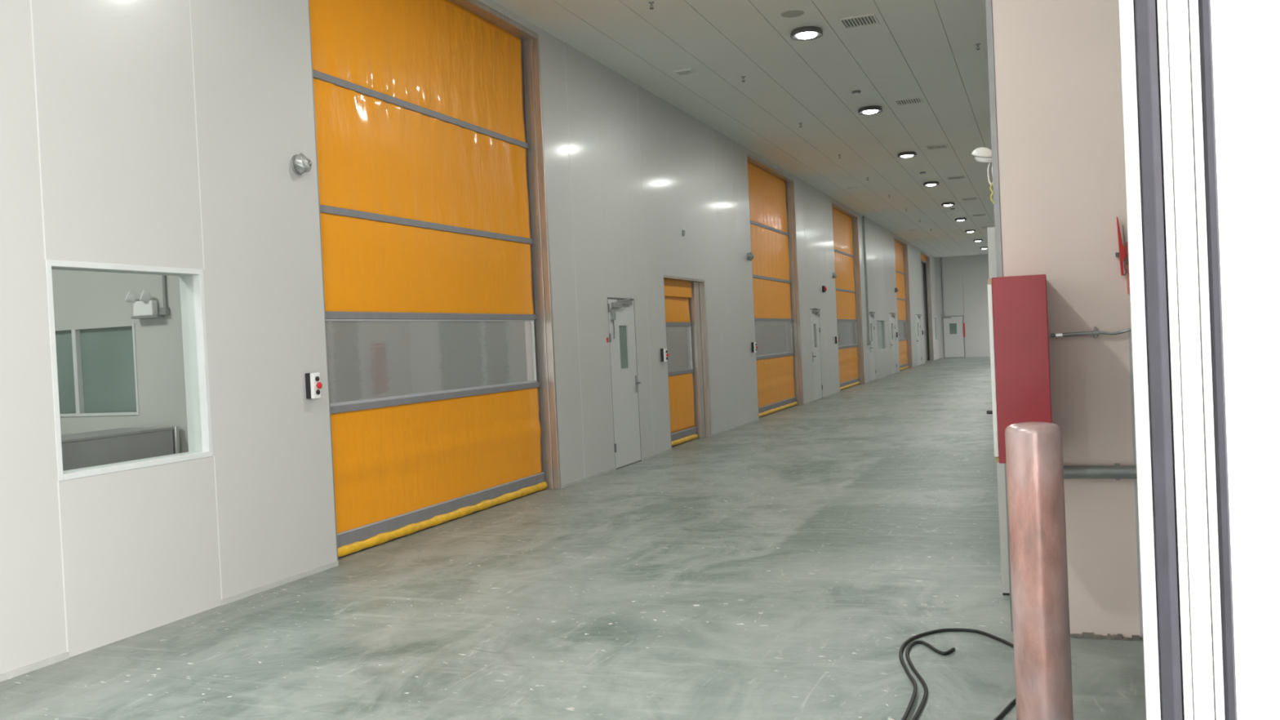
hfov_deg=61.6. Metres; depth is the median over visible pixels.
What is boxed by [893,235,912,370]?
door
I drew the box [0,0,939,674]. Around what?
wall
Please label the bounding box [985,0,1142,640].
wall pillar
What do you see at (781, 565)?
floor
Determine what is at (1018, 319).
electrical box
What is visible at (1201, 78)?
door
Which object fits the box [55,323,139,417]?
window
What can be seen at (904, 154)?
ceiling light
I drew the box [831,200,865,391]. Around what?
door
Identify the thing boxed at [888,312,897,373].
door
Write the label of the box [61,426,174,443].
countertop
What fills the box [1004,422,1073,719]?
bollard
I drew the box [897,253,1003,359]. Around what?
wall
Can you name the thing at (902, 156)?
diffuser
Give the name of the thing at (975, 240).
ceiling light
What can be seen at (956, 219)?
ceiling light
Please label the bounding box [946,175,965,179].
ceiling vent
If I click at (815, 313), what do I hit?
door
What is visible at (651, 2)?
sprinkler
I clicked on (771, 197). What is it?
door
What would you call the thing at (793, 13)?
cover plate
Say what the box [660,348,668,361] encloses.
box
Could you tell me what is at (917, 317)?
door
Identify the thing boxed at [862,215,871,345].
conduit
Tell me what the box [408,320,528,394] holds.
window
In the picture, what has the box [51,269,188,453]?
wall partition
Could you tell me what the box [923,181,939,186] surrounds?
ceiling light
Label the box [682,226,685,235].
outlet
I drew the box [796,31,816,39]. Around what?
diffuser
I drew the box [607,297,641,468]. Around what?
door
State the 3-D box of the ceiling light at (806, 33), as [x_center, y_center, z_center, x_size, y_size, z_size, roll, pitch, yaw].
[1.958,-3.833,12.622,0.380,0.084,0.380,-2,1,21]
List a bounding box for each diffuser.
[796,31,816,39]
[862,109,877,114]
[901,155,912,157]
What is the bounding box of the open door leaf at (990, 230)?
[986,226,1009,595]
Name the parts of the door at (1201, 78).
frame, frame, frame, frame, frame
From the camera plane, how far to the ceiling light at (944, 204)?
30.81 m
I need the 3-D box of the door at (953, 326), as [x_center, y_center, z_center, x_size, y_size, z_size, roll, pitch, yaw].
[16.041,-1.178,54.810,1.080,2.140,0.099,-2,1,21]
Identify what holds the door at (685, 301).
in the wall at (161, 133)
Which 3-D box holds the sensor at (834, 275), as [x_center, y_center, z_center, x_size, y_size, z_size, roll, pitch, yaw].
[5.115,-2.221,28.151,0.113,0.150,0.145,-2,1,21]
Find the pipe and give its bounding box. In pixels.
[1063,463,1137,479]
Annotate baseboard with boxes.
[0,357,939,682]
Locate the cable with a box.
[898,628,1015,719]
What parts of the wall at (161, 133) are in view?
wall panel, wall panel, wall panel, wall panel, wall panel, wall panel, wall panel, wall panel, wall panel, wall panel, wall panel, wall panel, wall panel, wall panel, wall panel, wall panel, wall panel, wall panel, wall panel, wall panel, wall panel, wall panel, wall panel, wall panel, wall panel, wall panel, wall panel, wall panel, wall panel, wall panel, wall panel, wall panel, wall panel, wall panel, wall panel, wall panel, wall panel, wall panel, wall panel, wall panel, wall panel, wall panel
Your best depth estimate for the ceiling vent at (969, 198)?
30.12 m
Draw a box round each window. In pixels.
[45,259,213,481]
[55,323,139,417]
[325,320,853,403]
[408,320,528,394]
[876,319,885,351]
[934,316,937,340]
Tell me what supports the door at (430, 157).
in the wall at (161, 133)
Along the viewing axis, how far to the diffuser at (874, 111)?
17.15 m
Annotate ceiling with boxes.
[492,0,1002,257]
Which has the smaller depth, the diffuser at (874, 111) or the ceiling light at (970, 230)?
the diffuser at (874, 111)
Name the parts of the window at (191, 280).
frame sill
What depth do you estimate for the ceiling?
15.26 m
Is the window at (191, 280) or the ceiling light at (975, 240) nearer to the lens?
the window at (191, 280)
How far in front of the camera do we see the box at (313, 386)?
7.99 m
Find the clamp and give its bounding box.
[1115,217,1127,275]
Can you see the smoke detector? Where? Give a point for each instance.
(857, 92)
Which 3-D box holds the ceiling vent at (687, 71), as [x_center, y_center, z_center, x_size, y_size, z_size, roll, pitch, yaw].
[0.600,-3.829,14.291,0.240,0.023,0.240,-2,1,21]
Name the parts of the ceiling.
panel, panel, panel, panel, panel, panel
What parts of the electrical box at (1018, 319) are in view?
cabinet door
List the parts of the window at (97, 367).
pane, frame sill, pane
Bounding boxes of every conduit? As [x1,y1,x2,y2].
[160,275,169,315]
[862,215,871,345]
[940,257,945,316]
[1050,326,1131,338]
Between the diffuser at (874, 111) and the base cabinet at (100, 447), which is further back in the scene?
the diffuser at (874, 111)
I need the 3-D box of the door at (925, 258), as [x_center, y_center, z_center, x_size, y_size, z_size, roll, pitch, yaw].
[13.355,-2.453,50.539,0.342,5.090,4.100,-2,1,21]
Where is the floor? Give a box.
[0,356,1146,719]
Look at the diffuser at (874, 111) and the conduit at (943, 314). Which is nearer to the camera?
the diffuser at (874, 111)
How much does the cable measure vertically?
0.030 m
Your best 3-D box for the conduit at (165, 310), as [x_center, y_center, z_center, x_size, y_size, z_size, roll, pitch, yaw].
[-3.817,-1.941,8.428,0.060,3.174,0.043,-2,1,21]
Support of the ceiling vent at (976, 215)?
in the ceiling
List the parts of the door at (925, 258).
curtain panel, head casing, guide rail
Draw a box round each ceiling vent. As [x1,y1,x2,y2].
[673,68,696,75]
[838,13,879,28]
[893,96,923,105]
[925,143,948,150]
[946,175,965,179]
[961,197,977,200]
[972,213,986,216]
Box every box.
[305,372,322,398]
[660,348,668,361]
[751,342,757,352]
[835,336,839,343]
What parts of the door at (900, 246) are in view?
curtain panel, head casing, curtain panel, curtain panel, curtain panel, guide rail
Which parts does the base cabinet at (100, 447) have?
corner post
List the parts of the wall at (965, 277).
wall panel, wall panel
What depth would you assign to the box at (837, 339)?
28.10 m
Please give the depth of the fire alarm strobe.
26.74 m
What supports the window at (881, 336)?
in the wall at (161, 133)
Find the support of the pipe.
attached to the wall pillar
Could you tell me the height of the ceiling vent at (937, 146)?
0.023 m
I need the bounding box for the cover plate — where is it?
[780,9,804,17]
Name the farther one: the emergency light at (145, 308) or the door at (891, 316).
the door at (891, 316)
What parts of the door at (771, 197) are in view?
curtain panel, head casing, curtain panel, curtain panel, curtain panel, guide rail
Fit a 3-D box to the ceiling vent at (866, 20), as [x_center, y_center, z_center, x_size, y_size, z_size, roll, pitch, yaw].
[2.513,-3.884,12.314,0.400,0.023,0.400,-2,1,21]
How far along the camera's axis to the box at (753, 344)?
20.11 m
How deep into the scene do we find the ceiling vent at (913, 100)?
16.75 m
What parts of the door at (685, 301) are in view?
curtain panel, curtain panel, head casing, guide rail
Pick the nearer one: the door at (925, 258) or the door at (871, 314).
the door at (871, 314)
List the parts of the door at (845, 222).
curtain panel, head casing, curtain panel, curtain panel, curtain panel, guide rail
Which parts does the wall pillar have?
corner trim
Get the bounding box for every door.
[307,0,560,560]
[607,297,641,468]
[663,275,711,448]
[746,152,804,417]
[809,307,822,400]
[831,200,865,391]
[868,311,876,381]
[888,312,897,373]
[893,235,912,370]
[915,314,921,364]
[920,250,933,361]
[942,315,964,358]
[1118,0,1279,719]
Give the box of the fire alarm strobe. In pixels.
[822,285,826,292]
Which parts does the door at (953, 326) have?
glass, pull handle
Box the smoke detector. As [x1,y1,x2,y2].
[852,89,860,95]
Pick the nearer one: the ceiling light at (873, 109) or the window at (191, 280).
the window at (191, 280)
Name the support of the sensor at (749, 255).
attached to the wall at (161, 133)
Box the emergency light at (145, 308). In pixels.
[124,289,164,319]
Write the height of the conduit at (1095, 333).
0.060 m
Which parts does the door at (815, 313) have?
glass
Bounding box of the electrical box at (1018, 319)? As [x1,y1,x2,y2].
[987,274,1052,463]
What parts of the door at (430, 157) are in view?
curtain panel, curtain panel, curtain panel, curtain panel, head casing, guide rail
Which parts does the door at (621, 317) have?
closer arm, glass, lock plate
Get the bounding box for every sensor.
[290,152,311,175]
[746,252,754,261]
[832,272,836,278]
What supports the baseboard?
attached to the wall at (161, 133)
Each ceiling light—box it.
[790,26,822,40]
[857,105,882,115]
[897,151,916,158]
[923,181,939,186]
[941,202,955,206]
[955,217,966,221]
[964,229,975,232]
[973,239,982,241]
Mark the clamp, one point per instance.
(1122, 254)
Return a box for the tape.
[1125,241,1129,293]
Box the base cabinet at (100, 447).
[61,426,180,471]
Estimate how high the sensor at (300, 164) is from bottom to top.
0.163 m
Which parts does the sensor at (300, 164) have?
wall plate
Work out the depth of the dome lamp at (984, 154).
5.83 m
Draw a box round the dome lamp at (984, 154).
[971,146,993,204]

